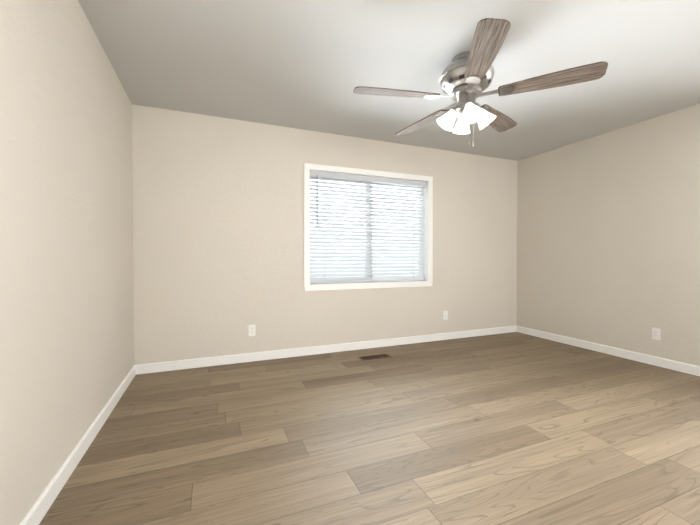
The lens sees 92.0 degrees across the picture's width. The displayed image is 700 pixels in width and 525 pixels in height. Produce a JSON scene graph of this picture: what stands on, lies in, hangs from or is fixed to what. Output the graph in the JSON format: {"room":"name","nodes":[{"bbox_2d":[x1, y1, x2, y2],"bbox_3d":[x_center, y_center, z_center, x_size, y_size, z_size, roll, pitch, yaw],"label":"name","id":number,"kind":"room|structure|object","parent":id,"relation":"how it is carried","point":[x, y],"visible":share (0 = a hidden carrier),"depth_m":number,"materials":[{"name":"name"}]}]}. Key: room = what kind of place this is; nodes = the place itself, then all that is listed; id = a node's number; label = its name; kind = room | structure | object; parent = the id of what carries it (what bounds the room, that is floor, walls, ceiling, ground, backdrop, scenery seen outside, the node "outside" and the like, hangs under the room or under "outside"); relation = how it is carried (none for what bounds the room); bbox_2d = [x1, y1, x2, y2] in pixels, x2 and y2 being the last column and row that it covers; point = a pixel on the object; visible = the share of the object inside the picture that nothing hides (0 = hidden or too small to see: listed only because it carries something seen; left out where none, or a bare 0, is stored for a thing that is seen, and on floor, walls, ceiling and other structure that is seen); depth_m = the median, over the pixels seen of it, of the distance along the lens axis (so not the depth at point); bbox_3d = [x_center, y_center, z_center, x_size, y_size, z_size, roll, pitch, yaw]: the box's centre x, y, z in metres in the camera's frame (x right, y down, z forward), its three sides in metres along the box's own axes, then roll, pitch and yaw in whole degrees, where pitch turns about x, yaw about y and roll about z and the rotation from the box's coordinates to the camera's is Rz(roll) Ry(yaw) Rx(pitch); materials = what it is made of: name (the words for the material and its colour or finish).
{"room":"empty bedroom","nodes":[
{"label":"empty bedroom","id":0,"kind":"room"},
{"bbox_2d":[0,0,133,524],"bbox_3d":[-1.133,-0.169,0.826,0.160,2.440,4.760,0,1,-22],"label":"wall","id":1,"kind":"structure","parent":0,"point":[66,282],"depth_m":1.55,"materials":[{"name":"paint"}]},
{"bbox_2d":[19,365,135,524],"bbox_3d":[-1.053,1.006,0.876,0.013,0.088,4.760,0,1,-22],"label":"baseboard","id":2,"kind":"structure","parent":1,"relation":"attached to","point":[38,510],"depth_m":1.67,"materials":[{"name":"white wood"}]},
{"bbox_2d":[132,104,517,364],"bbox_3d":[0.184,-0.216,4.023,5.020,2.440,0.160,0,1,-22],"label":"wall","id":3,"kind":"structure","parent":0,"point":[218,235],"depth_m":3.52,"materials":[{"name":"paint"}]},
{"bbox_2d":[248,324,255,335],"bbox_3d":[-1.002,0.694,3.460,0.070,0.115,0.007,0,1,-22],"label":"electrical outlet","id":4,"kind":"object","parent":3,"relation":"attached to","point":[251,330],"visible":1,"depth_m":3.46,"materials":[{"name":"white plastic"}]},
{"bbox_2d":[135,326,515,374],"bbox_3d":[0.217,0.961,3.960,4.700,0.088,0.013,0,1,-22],"label":"baseboard","id":5,"kind":"structure","parent":3,"relation":"attached to","point":[209,361],"depth_m":3.67,"materials":[{"name":"white wood"}]},
{"bbox_2d":[304,163,432,290],"bbox_3d":[0.273,-0.385,3.961,1.662,1.380,0.017,0,1,-22],"label":"window frame","id":6,"kind":"structure","parent":3,"relation":"in","point":[307,166],"depth_m":3.87,"materials":[{"name":"white wood"}]},
{"bbox_2d":[309,168,428,285],"bbox_3d":[0.242,-0.386,4.036,1.552,1.276,0.175,0,1,-22],"label":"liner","id":7,"kind":"object","parent":3,"relation":"in","point":[426,233],"visible":0.46,"depth_m":4.14,"materials":[{"name":"white"}]},
{"bbox_2d":[310,176,422,283],"bbox_3d":[0.223,-0.391,4.084,1.532,1.248,0.051,0,1,-22],"label":"window","id":8,"kind":"structure","parent":7,"relation":"in","point":[371,223],"depth_m":4.07,"materials":[{"name":"glass"}]},
{"bbox_2d":[310,170,426,282],"bbox_3d":[0.251,-0.396,4.014,1.524,1.234,0.074,0,1,-22],"label":"window blinds","id":9,"kind":"object","parent":8,"relation":"attached to","point":[354,270],"visible":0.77,"depth_m":3.99,"materials":[{"name":"white plastic"}]},
{"bbox_2d":[443,311,447,319],"bbox_3d":[1.237,0.683,4.377,0.070,0.115,0.007,0,1,-22],"label":"electrical outlet","id":10,"kind":"object","parent":3,"relation":"attached to","point":[445,315],"visible":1,"depth_m":4.37,"materials":[{"name":"white plastic"}]},
{"bbox_2d":[39,332,699,524],"bbox_3d":[1.115,1.087,1.765,5.020,0.100,5.080,0,1,-22],"label":"floor","id":11,"kind":"structure","parent":0,"point":[514,428],"depth_m":1.93,"materials":[{"name":"brown wood"}]},
{"bbox_2d":[358,354,390,359],"bbox_3d":[0.265,1.006,3.610,0.335,0.009,0.118,0,1,-22],"label":"floor vent","id":12,"kind":"object","parent":11,"relation":"in","point":[378,356],"visible":1,"depth_m":3.62,"materials":[{"name":"brown metal"}]},
{"bbox_2d":[78,0,699,160],"bbox_3d":[1.115,-1.453,1.728,5.020,0.100,5.080,0,1,-22],"label":"ceiling","id":13,"kind":"structure","parent":0,"point":[310,65],"depth_m":2.36,"materials":[{"name":"paint"}]},
{"bbox_2d":[353,18,607,146],"bbox_3d":[0.776,-1.100,2.391,1.522,0.625,1.486,0,1,-22],"label":"ceiling fan","id":14,"kind":"object","parent":13,"relation":"hanging from","point":[466,78],"visible":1,"depth_m":2.22,"materials":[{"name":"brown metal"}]},
{"bbox_2d":[516,103,699,365],"bbox_3d":[3.365,-0.196,2.667,0.160,2.440,4.760,0,1,-22],"label":"wall","id":15,"kind":"structure","parent":0,"point":[608,238],"depth_m":3.63,"materials":[{"name":"paint"}]},
{"bbox_2d":[516,325,699,375],"bbox_3d":[3.284,0.980,2.651,0.013,0.088,4.760,0,1,-22],"label":"baseboard","id":16,"kind":"structure","parent":15,"relation":"attached to","point":[662,362],"depth_m":3.63,"materials":[{"name":"white wood"}]},
{"bbox_2d":[652,327,660,339],"bbox_3d":[3.010,0.702,3.326,0.007,0.115,0.070,0,1,-22],"label":"electrical outlet","id":17,"kind":"object","parent":15,"relation":"attached to","point":[656,333],"visible":1,"depth_m":3.32,"materials":[{"name":"white plastic"}]},
{"label":"outside","id":18,"kind":"structure","parent":0,"visible":0},
{"bbox_2d":[310,179,418,276],"bbox_3d":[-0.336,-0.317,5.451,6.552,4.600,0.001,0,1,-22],"label":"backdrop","id":19,"kind":"structure","parent":18,"point":[361,219],"depth_m":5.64,"materials":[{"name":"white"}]}
]}

